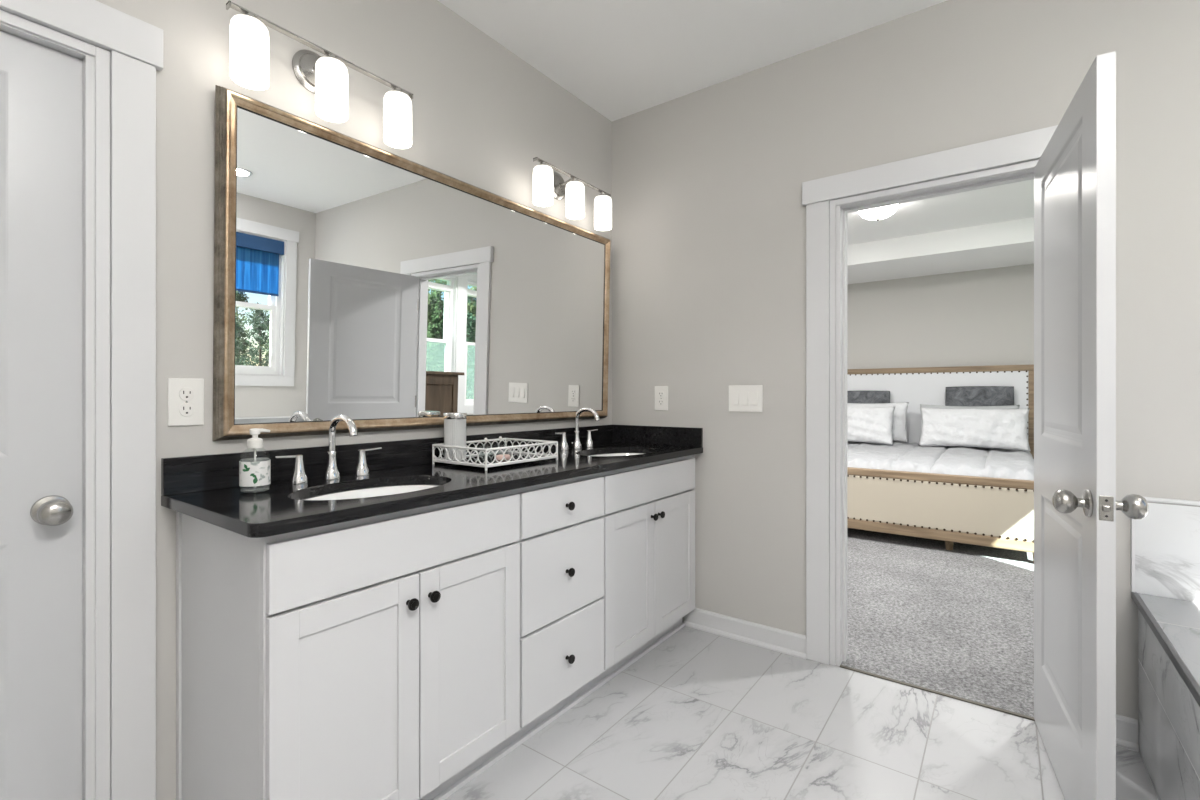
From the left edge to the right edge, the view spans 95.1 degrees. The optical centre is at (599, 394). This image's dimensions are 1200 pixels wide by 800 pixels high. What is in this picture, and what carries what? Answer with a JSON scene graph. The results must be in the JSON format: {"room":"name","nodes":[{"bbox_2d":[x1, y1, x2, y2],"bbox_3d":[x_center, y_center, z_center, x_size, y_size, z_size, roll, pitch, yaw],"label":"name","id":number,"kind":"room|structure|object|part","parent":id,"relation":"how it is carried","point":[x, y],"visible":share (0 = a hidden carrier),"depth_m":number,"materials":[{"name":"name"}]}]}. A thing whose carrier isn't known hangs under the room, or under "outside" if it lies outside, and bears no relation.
{"room":"bathroom","nodes":[
{"label":"bathroom","id":0,"kind":"room"},
{"bbox_2d":[96,0,611,799],"bbox_3d":[-1.049,-0.185,1.708,0.120,2.740,3.840,0,0,36],"label":"wall","id":1,"kind":"structure","parent":0,"point":[482,114],"depth_m":1.78,"materials":[{"name":"grey paint"}]},
{"bbox_2d":[0,30,82,799],"bbox_3d":[-1.472,0.177,1.045,0.107,2.000,0.726,0,0,36],"label":"door","id":2,"kind":"structure","parent":1,"relation":"in","point":[41,87],"depth_m":1.29,"materials":[{"name":"grey paint"}]},
{"bbox_3d":[-1.276,0.273,1.282,0.072,0.070,0.070,0,0,36],"label":"knob","id":3,"kind":"part","parent":2,"relation":"part of","materials":[{"name":"silver metal"}]},
{"bbox_2d":[0,22,94,799],"bbox_3d":[-1.506,0.173,1.070,0.102,2.025,0.762,0,0,36],"label":"trim","id":4,"kind":"structure","parent":1,"relation":"attached to","point":[88,61],"depth_m":1.34,"materials":[{"name":"white paint"}]},
{"bbox_2d":[0,0,162,799],"bbox_3d":[-1.457,0.114,1.031,0.026,2.142,1.026,0,0,36],"label":"trim","id":5,"kind":"structure","parent":1,"relation":"attached to","point":[127,50],"depth_m":1.37,"materials":[{"name":"white paint"}]},
{"bbox_2d":[168,378,203,425],"bbox_3d":[-1.126,0.019,1.494,0.009,0.129,0.082,0,0,36],"label":"wall outlet","id":6,"kind":"object","parent":1,"relation":"attached to","point":[185,395],"visible":1,"depth_m":1.49,"materials":[{"name":"white plastic"}]},
{"bbox_2d":[179,387,193,400],"bbox_3d":[-1.125,-0.002,1.493,0.004,0.037,0.034,0,0,36],"label":"receptacle","id":7,"kind":"object","parent":6,"relation":"attached to","point":[185,393],"depth_m":1.49,"materials":[{"name":"white plastic"}]},
{"bbox_2d":[179,403,193,416],"bbox_3d":[-1.125,0.041,1.493,0.004,0.037,0.034,0,0,36],"label":"receptacle","id":8,"kind":"object","parent":6,"relation":"attached to","point":[185,409],"depth_m":1.49,"materials":[{"name":"white plastic"}]},
{"bbox_2d":[226,0,412,148],"bbox_3d":[-0.860,-0.986,1.723,0.164,0.240,0.568,0,0,36],"label":"vanity light","id":9,"kind":"object","parent":1,"relation":"attached to","point":[326,77],"visible":1,"depth_m":1.66,"materials":[{"name":"white glass"}]},
{"bbox_3d":[-0.968,-0.948,1.517,0.092,0.164,0.092,0,0,36],"label":"lamp shade","id":10,"kind":"part","parent":9,"relation":"part of","materials":[{"name":"white glass"}]},
{"bbox_3d":[-0.832,-0.948,1.702,0.092,0.164,0.092,0,0,36],"label":"lamp shade","id":11,"kind":"part","parent":9,"relation":"part of","materials":[{"name":"white glass"}]},
{"bbox_3d":[-0.695,-0.948,1.887,0.092,0.164,0.092,0,0,36],"label":"lamp shade","id":12,"kind":"part","parent":9,"relation":"part of","materials":[{"name":"white glass"}]},
{"bbox_2d":[161,425,611,495],"bbox_3d":[-0.545,0.216,2.272,0.020,0.098,2.052,0,0,36],"label":"backsplash","id":13,"kind":"structure","parent":1,"relation":"attached to","point":[185,474],"depth_m":1.78,"materials":[{"name":"black stone"}]},
{"bbox_2d":[213,85,610,440],"bbox_3d":[-0.512,-0.368,2.283,0.038,0.995,1.876,2,1,36],"label":"wall mirror","id":14,"kind":"object","parent":1,"relation":"attached to","point":[380,289],"visible":1,"depth_m":1.92,"materials":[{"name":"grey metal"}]},
{"bbox_2d":[533,157,611,230],"bbox_3d":[-0.150,-0.986,2.687,0.164,0.240,0.568,0,0,36],"label":"vanity light","id":15,"kind":"object","parent":1,"relation":"attached to","point":[548,184],"visible":1,"depth_m":2.63,"materials":[{"name":"white glass"}]},
{"bbox_3d":[-0.257,-0.948,2.481,0.092,0.164,0.092,0,0,36],"label":"lamp shade","id":16,"kind":"part","parent":15,"relation":"part of","materials":[{"name":"white glass"}]},
{"bbox_3d":[-0.158,-1.047,2.694,0.094,0.028,0.014,0,0,36],"label":"arm","id":17,"kind":"part","parent":15,"relation":"part of","materials":[{"name":"silver metal"}]},
{"bbox_3d":[-0.121,-0.948,2.666,0.092,0.164,0.092,0,0,36],"label":"lamp shade","id":18,"kind":"part","parent":15,"relation":"part of","materials":[{"name":"white glass"}]},
{"bbox_3d":[0.015,-0.948,2.851,0.092,0.164,0.092,0,0,36],"label":"lamp shade","id":19,"kind":"part","parent":15,"relation":"part of","materials":[{"name":"white glass"}]},
{"bbox_2d":[438,0,946,121],"bbox_3d":[0.414,-1.605,0.642,3.700,0.100,3.820,0,0,36],"label":"ceiling","id":20,"kind":"structure","parent":0,"point":[620,58],"depth_m":2.36,"materials":[{"name":"white paint"}]},
{"bbox_2d":[445,528,1157,799],"bbox_3d":[1.124,1.223,2.870,5.200,0.084,8.250,0,0,36],"label":"floor","id":21,"kind":"structure","parent":0,"point":[701,715],"depth_m":2.03,"materials":[{"name":"tile"}]},
{"bbox_2d":[176,455,694,799],"bbox_3d":[-0.310,0.740,2.130,0.566,0.888,2.037,0,0,36],"label":"vanity cabinet","id":22,"kind":"object","parent":21,"relation":"on","point":[401,655],"visible":0.94,"depth_m":1.47,"materials":[{"name":"white paint"}]},
{"bbox_3d":[-0.934,0.740,1.339,0.498,0.888,0.025,0,0,36],"label":"panel","id":23,"kind":"part","parent":22,"relation":"part of","materials":[{"name":"white paint"}]},
{"bbox_3d":[-0.601,0.779,1.321,0.020,0.603,0.371,0,0,36],"label":"door","id":24,"kind":"part","parent":22,"relation":"part of","materials":[{"name":"white paint"}]},
{"bbox_3d":[-0.488,0.394,1.473,0.020,0.150,0.749,0,0,36],"label":"false drawer","id":25,"kind":"part","parent":22,"relation":"part of","materials":[{"name":"white paint"}]},
{"bbox_3d":[-0.491,0.544,1.430,0.026,0.032,0.032,0,0,36],"label":"knob","id":26,"kind":"part","parent":22,"relation":"part of","materials":[{"name":"black metal"}]},
{"bbox_2d":[161,424,702,537],"bbox_3d":[-0.319,0.231,2.118,0.567,0.128,2.072,0,0,36],"label":"countertop","id":27,"kind":"structure","parent":22,"relation":"on","point":[206,488],"depth_m":1.70,"materials":[{"name":"black stone"}]},
{"bbox_2d":[239,428,270,492],"bbox_3d":[-0.942,0.178,1.499,0.072,0.174,0.073,0,0,-25],"label":"soap bottle","id":28,"kind":"object","parent":27,"relation":"on","point":[254,473],"visible":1,"depth_m":1.48,"materials":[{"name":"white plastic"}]},
{"bbox_2d":[243,464,257,483],"bbox_3d":[-0.936,0.211,1.466,0.038,0.055,0.005,0,0,-11],"label":"label","id":29,"kind":"object","parent":28,"relation":"attached to","point":[250,471],"depth_m":1.46,"materials":[{"name":"white paper"}]},
{"bbox_2d":[274,414,381,484],"bbox_3d":[-0.802,0.162,1.695,0.173,0.206,0.337,0,0,36],"label":"faucet","id":30,"kind":"object","parent":27,"relation":"on","point":[298,476],"visible":1,"depth_m":1.71,"materials":[{"name":"silver metal"}]},
{"bbox_3d":[-0.921,0.184,1.619,0.010,0.013,0.073,0,0,35],"label":"lever","id":31,"kind":"part","parent":30,"relation":"part of","materials":[{"name":"silver metal"}]},
{"bbox_3d":[-0.903,0.222,1.645,0.049,0.086,0.049,0,0,36],"label":"handle","id":32,"kind":"part","parent":30,"relation":"part of","materials":[{"name":"silver metal"}]},
{"bbox_3d":[-0.798,0.162,1.692,0.163,0.205,0.049,0,0,36],"label":"spout","id":33,"kind":"part","parent":30,"relation":"part of","materials":[{"name":"silver metal"}]},
{"bbox_3d":[-0.784,0.222,1.806,0.049,0.086,0.049,0,0,36],"label":"handle","id":34,"kind":"part","parent":30,"relation":"part of","materials":[{"name":"silver metal"}]},
{"bbox_3d":[-0.765,0.184,1.831,0.010,0.013,0.073,0,0,38],"label":"lever","id":35,"kind":"part","parent":30,"relation":"part of","materials":[{"name":"silver metal"}]},
{"bbox_2d":[303,484,439,499],"bbox_3d":[-0.649,0.377,1.593,0.345,0.162,0.503,0,0,36],"label":"sink","id":36,"kind":"object","parent":27,"relation":"in","point":[385,490],"visible":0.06,"depth_m":1.74,"materials":[{"name":"white ceramic"}]},
{"bbox_2d":[432,438,557,470],"bbox_3d":[-0.405,0.226,2.157,0.304,0.077,0.386,0,0,36],"label":"tray","id":37,"kind":"object","parent":27,"relation":"on","point":[486,459],"visible":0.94,"depth_m":2.09,"materials":[{"name":"white metal"}]},
{"bbox_3d":[-0.635,0.227,2.093,0.009,0.076,0.009,0,0,36],"label":"corner post","id":38,"kind":"part","parent":37,"relation":"part of","materials":[{"name":"white metal"}]},
{"bbox_2d":[443,413,466,460],"bbox_3d":[-0.555,0.158,2.101,0.087,0.180,0.087,0,0,36],"label":"canister","id":39,"kind":"object","parent":37,"relation":"on","point":[454,423],"visible":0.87,"depth_m":2.07,"materials":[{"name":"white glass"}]},
{"bbox_3d":[-0.555,0.080,2.101,0.087,0.022,0.087,0,0,36],"label":"lid","id":40,"kind":"part","parent":39,"relation":"part of","materials":[{"name":"silver metal"}]},
{"bbox_3d":[-0.398,0.227,1.918,0.009,0.076,0.009,0,0,36],"label":"corner post","id":41,"kind":"part","parent":37,"relation":"part of","materials":[{"name":"white metal"}]},
{"bbox_2d":[496,454,510,460],"bbox_3d":[-0.369,0.237,2.089,0.050,0.022,0.065,0,0,36],"label":"soap bar","id":42,"kind":"object","parent":37,"relation":"on","point":[499,457],"visible":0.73,"depth_m":2.07,"materials":[{"name":"pink"}]},
{"bbox_2d":[554,407,599,450],"bbox_3d":[-0.074,0.162,2.684,0.173,0.206,0.337,0,0,36],"label":"faucet","id":43,"kind":"object","parent":27,"relation":"on","point":[563,446],"visible":1,"depth_m":2.70,"materials":[{"name":"silver metal"}]},
{"bbox_3d":[-0.175,0.222,2.634,0.049,0.086,0.049,0,0,36],"label":"handle","id":44,"kind":"part","parent":43,"relation":"part of","materials":[{"name":"silver metal"}]},
{"bbox_3d":[-0.070,0.162,2.680,0.163,0.205,0.049,0,0,36],"label":"spout","id":45,"kind":"part","parent":43,"relation":"part of","materials":[{"name":"silver metal"}]},
{"bbox_3d":[-0.056,0.222,2.795,0.049,0.086,0.049,0,0,36],"label":"handle","id":46,"kind":"part","parent":43,"relation":"part of","materials":[{"name":"silver metal"}]},
{"bbox_2d":[589,453,645,455],"bbox_3d":[0.080,0.377,2.584,0.345,0.162,0.503,0,0,36],"label":"sink","id":47,"kind":"object","parent":27,"relation":"in","point":[608,454],"visible":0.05,"depth_m":2.78,"materials":[{"name":"white ceramic"}]},
{"bbox_3d":[-0.451,0.544,1.485,0.026,0.032,0.032,0,0,36],"label":"knob","id":48,"kind":"part","parent":22,"relation":"part of","materials":[{"name":"black metal"}]},
{"bbox_3d":[-0.377,0.779,1.624,0.020,0.603,0.374,0,0,36],"label":"door","id":49,"kind":"part","parent":22,"relation":"part of","materials":[{"name":"white paint"}]},
{"bbox_3d":[-0.126,0.632,1.965,0.020,0.306,0.451,0,0,36],"label":"drawer","id":50,"kind":"part","parent":22,"relation":"part of","materials":[{"name":"white paint"}]},
{"bbox_3d":[-0.126,0.394,1.965,0.020,0.150,0.451,0,0,36],"label":"drawer","id":51,"kind":"part","parent":22,"relation":"part of","materials":[{"name":"white paint"}]},
{"bbox_3d":[-0.126,0.938,1.965,0.020,0.285,0.451,0,0,36],"label":"drawer","id":52,"kind":"part","parent":22,"relation":"part of","materials":[{"name":"white paint"}]},
{"bbox_3d":[-0.107,0.937,1.951,0.026,0.032,0.032,0,0,36],"label":"knob","id":53,"kind":"part","parent":22,"relation":"part of","materials":[{"name":"black metal"}]},
{"bbox_3d":[-0.107,0.629,1.951,0.026,0.032,0.032,0,0,36],"label":"knob","id":54,"kind":"part","parent":22,"relation":"part of","materials":[{"name":"black metal"}]},
{"bbox_3d":[-0.107,0.394,1.951,0.026,0.032,0.032,0,0,36],"label":"knob","id":55,"kind":"part","parent":22,"relation":"part of","materials":[{"name":"black metal"}]},
{"bbox_3d":[0.126,0.780,2.306,0.020,0.601,0.375,0,0,36],"label":"door","id":56,"kind":"part","parent":22,"relation":"part of","materials":[{"name":"white paint"}]},
{"bbox_3d":[0.244,0.394,2.467,0.020,0.150,0.775,0,0,36],"label":"false drawer","id":57,"kind":"part","parent":22,"relation":"part of","materials":[{"name":"white paint"}]},
{"bbox_3d":[0.239,0.538,2.421,0.026,0.032,0.032,0,0,36],"label":"knob","id":58,"kind":"part","parent":22,"relation":"part of","materials":[{"name":"black metal"}]},
{"bbox_3d":[0.275,0.538,2.469,0.026,0.032,0.032,0,0,36],"label":"knob","id":59,"kind":"part","parent":22,"relation":"part of","materials":[{"name":"black metal"}]},
{"bbox_3d":[0.357,0.780,2.620,0.020,0.601,0.396,0,0,36],"label":"door","id":60,"kind":"part","parent":22,"relation":"part of","materials":[{"name":"white paint"}]},
{"bbox_2d":[840,665,1034,720],"bbox_3d":[1.336,1.182,2.181,0.717,0.006,0.016,0,0,36],"label":"threshold","id":61,"kind":"object","parent":21,"relation":"on","point":[841,666],"depth_m":2.17,"materials":[{"name":"grey"}]},
{"bbox_2d":[847,364,1033,562],"bbox_3d":[2.894,0.441,5.188,1.990,1.481,2.098,0,0,36],"label":"bed","id":62,"kind":"object","parent":21,"relation":"on","point":[974,510],"visible":0.59,"depth_m":4.30,"materials":[{"name":"beige fabric"}]},
{"bbox_3d":[3.493,0.383,6.000,1.990,1.365,0.080,0,0,36],"label":"headboard","id":63,"kind":"part","parent":62,"relation":"part of","materials":[{"name":"white fabric"}]},
{"bbox_3d":[2.297,0.850,4.378,1.990,0.495,0.070,0,0,36],"label":"footboard","id":64,"kind":"part","parent":62,"relation":"part of","materials":[{"name":"beige fabric"}]},
{"bbox_3d":[2.666,1.138,4.188,0.042,0.086,0.042,0,0,-9],"label":"leg","id":65,"kind":"part","parent":62,"relation":"part of","materials":[{"name":"brown wood"}]},
{"bbox_3d":[2.897,0.805,5.191,1.880,0.340,1.890,0,0,36],"label":"mattress","id":66,"kind":"object","parent":62,"relation":"on","visible":0},
{"bbox_2d":[847,441,1033,480],"bbox_3d":[2.892,0.623,5.185,1.966,0.224,1.917,0,0,36],"label":"comforter","id":67,"kind":"object","parent":66,"relation":"on","point":[899,456],"visible":0.56,"depth_m":4.60,"materials":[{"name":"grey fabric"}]},
{"bbox_2d":[847,391,889,403],"bbox_3d":[2.985,0.215,6.255,0.582,0.532,0.101,0,-2,36],"label":"cushion","id":68,"kind":"object","parent":67,"relation":"on","point":[862,397],"visible":0.23,"depth_m":6.18,"materials":[{"name":"grey fabric"}]},
{"bbox_2d":[847,407,894,444],"bbox_3d":[2.733,0.321,6.014,0.883,0.397,0.235,0,0,35],"label":"pillow","id":69,"kind":"object","parent":67,"relation":"on","point":[870,425],"visible":0.52,"depth_m":5.84,"materials":[{"name":"white fabric"}]},
{"bbox_2d":[847,402,908,441],"bbox_3d":[2.947,0.291,6.112,0.861,0.429,0.150,0,0,39],"label":"pillow","id":70,"kind":"object","parent":67,"relation":"on","point":[899,432],"visible":0.25,"depth_m":5.89,"materials":[{"name":"white fabric"}]},
{"bbox_2d":[920,404,1019,409],"bbox_3d":[3.716,0.301,5.545,0.840,0.409,0.157,0,0,41],"label":"pillow","id":71,"kind":"object","parent":67,"relation":"on","point":[921,405],"visible":0.12,"depth_m":5.52,"materials":[{"name":"grey fabric"}]},
{"bbox_2d":[919,407,1030,450],"bbox_3d":[3.649,0.324,5.380,0.905,0.393,0.236,0,0,33],"label":"pillow","id":72,"kind":"object","parent":67,"relation":"on","point":[991,428],"visible":1,"depth_m":5.31,"materials":[{"name":"white fabric"}]},
{"bbox_2d":[945,386,1013,405],"bbox_3d":[3.869,0.195,5.604,0.582,0.573,0.101,0,-2,36],"label":"cushion","id":73,"kind":"object","parent":67,"relation":"on","point":[959,395],"visible":0.38,"depth_m":5.57,"materials":[{"name":"grey fabric"}]},
{"bbox_2d":[612,0,1199,719],"bbox_3d":[1.511,-0.185,2.132,3.500,2.740,0.120,0,0,36],"label":"wall","id":74,"kind":"structure","parent":0,"point":[709,214],"depth_m":2.48,"materials":[{"name":"grey paint"}]},
{"bbox_2d":[655,386,667,410],"bbox_3d":[0.327,0.018,2.924,0.082,0.129,0.009,0,0,36],"label":"wall outlet","id":75,"kind":"object","parent":74,"relation":"attached to","point":[661,392],"visible":1,"depth_m":2.92,"materials":[{"name":"white plastic"}]},
{"bbox_2d":[658,391,663,397],"bbox_3d":[0.325,-0.003,2.923,0.034,0.037,0.004,0,0,36],"label":"receptacle","id":76,"kind":"object","parent":75,"relation":"attached to","point":[660,393],"depth_m":2.92,"materials":[{"name":"white plastic"}]},
{"bbox_2d":[658,399,663,405],"bbox_3d":[0.325,0.040,2.923,0.034,0.037,0.004,0,0,36],"label":"receptacle","id":77,"kind":"object","parent":75,"relation":"attached to","point":[660,401],"depth_m":2.92,"materials":[{"name":"white plastic"}]},
{"bbox_2d":[684,608,805,658],"bbox_3d":[0.684,1.137,2.650,0.612,0.096,0.026,0,0,36],"label":"baseboard","id":78,"kind":"structure","parent":74,"relation":"attached to","point":[779,640],"depth_m":2.62,"materials":[{"name":"white paint"}]},
{"bbox_2d":[729,385,762,411],"bbox_3d":[0.700,0.017,2.647,0.170,0.128,0.012,0,0,36],"label":"light switch","id":79,"kind":"object","parent":74,"relation":"attached to","point":[742,398],"visible":1,"depth_m":2.64,"materials":[{"name":"white plastic"}]},
{"bbox_2d":[802,125,1057,664],"bbox_3d":[1.330,0.114,2.174,1.028,2.142,0.026,0,0,36],"label":"trim","id":80,"kind":"structure","parent":74,"relation":"attached to","point":[1022,151],"depth_m":2.41,"materials":[{"name":"white paint"}]},
{"bbox_2d":[836,168,1033,665],"bbox_3d":[1.374,0.171,2.233,0.750,2.027,0.124,0,0,36],"label":"trim","id":81,"kind":"structure","parent":74,"relation":"attached to","point":[1028,174],"depth_m":2.40,"materials":[{"name":"white paint"}]},
{"bbox_2d":[1034,51,1148,799],"bbox_3d":[1.414,0.177,1.666,0.179,2.000,0.810,0,0,29],"label":"door","id":82,"kind":"structure","parent":74,"relation":"in","point":[1076,504],"depth_m":1.48,"materials":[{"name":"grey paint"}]},
{"bbox_3d":[1.202,0.273,1.400,0.072,0.070,0.070,0,0,29],"label":"knob","id":83,"kind":"part","parent":82,"relation":"part of","materials":[{"name":"silver metal"}]},
{"bbox_3d":[1.217,0.273,1.318,0.027,0.060,0.010,0,0,29],"label":"latch plate","id":84,"kind":"part","parent":82,"relation":"part of","materials":[{"name":"silver metal"}]},
{"bbox_3d":[1.296,0.273,1.348,0.072,0.070,0.070,0,0,29],"label":"knob","id":85,"kind":"part","parent":82,"relation":"part of","materials":[{"name":"silver metal"}]},
{"bbox_2d":[1116,714,1138,751],"bbox_3d":[1.765,1.137,1.854,0.078,0.096,0.026,0,0,36],"label":"baseboard","id":86,"kind":"structure","parent":74,"relation":"attached to","point":[1126,727],"depth_m":1.84,"materials":[{"name":"white paint"}]},
{"bbox_2d":[1135,501,1199,601],"bbox_3d":[2.337,0.506,1.441,1.349,0.310,0.011,0,0,36],"label":"backsplash","id":87,"kind":"structure","parent":74,"relation":"attached to","point":[1167,540],"depth_m":1.79,"materials":[{"name":"stone"}]},
{"bbox_2d":[847,264,1033,368],"bbox_3d":[3.507,-0.215,6.189,5.100,2.800,0.120,0,0,36],"label":"wall","id":88,"kind":"structure","parent":0,"point":[984,317],"depth_m":5.95,"materials":[{"name":"grey paint"}]},
{"bbox_2d":[847,179,1033,283],"bbox_3d":[2.188,-1.467,4.398,5.100,0.305,4.329,0,0,36],"label":"ceiling","id":89,"kind":"structure","parent":0,"point":[990,227],"depth_m":4.98,"materials":[{"name":"white paint"}]},
{"bbox_2d":[858,204,899,220],"bbox_3d":[2.218,-1.454,4.381,0.316,0.129,0.316,0,0,36],"label":"ceiling light","id":90,"kind":"object","parent":89,"relation":"attached to","point":[879,213],"visible":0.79,"depth_m":4.32,"materials":[{"name":"white glass"}]},
{"bbox_2d":[1138,609,1199,799],"bbox_3d":[0.995,0.934,0.729,0.012,0.502,2.749,0,0,36],"label":"wall","id":91,"kind":"structure","parent":0,"point":[1168,712],"depth_m":1.54,"materials":[{"name":"tile"}]},
{"bbox_2d":[1131,592,1199,705],"bbox_3d":[0.977,0.673,0.733,0.012,0.025,2.764,0,0,36],"label":"trim","id":92,"kind":"structure","parent":91,"relation":"attached to","point":[1189,680],"depth_m":1.43,"materials":[{"name":"grey stone"}]},
{"bbox_2d":[1138,593,1199,685],"bbox_3d":[1.524,0.671,0.333,1.343,0.020,2.759,0,0,36],"label":"tub deck","id":93,"kind":"object","parent":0,"point":[1179,620],"visible":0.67,"depth_m":1.59,"materials":[{"name":"stone"}]},
{"bbox_3d":[3.329,-0.215,1.513,0.160,2.800,8.720,0,0,36],"label":"wall","id":94,"kind":"structure","parent":0,"visible":0},
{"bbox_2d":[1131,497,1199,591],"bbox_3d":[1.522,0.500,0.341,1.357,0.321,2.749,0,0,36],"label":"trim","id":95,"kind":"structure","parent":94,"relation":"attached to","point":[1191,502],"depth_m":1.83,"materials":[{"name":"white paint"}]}
]}

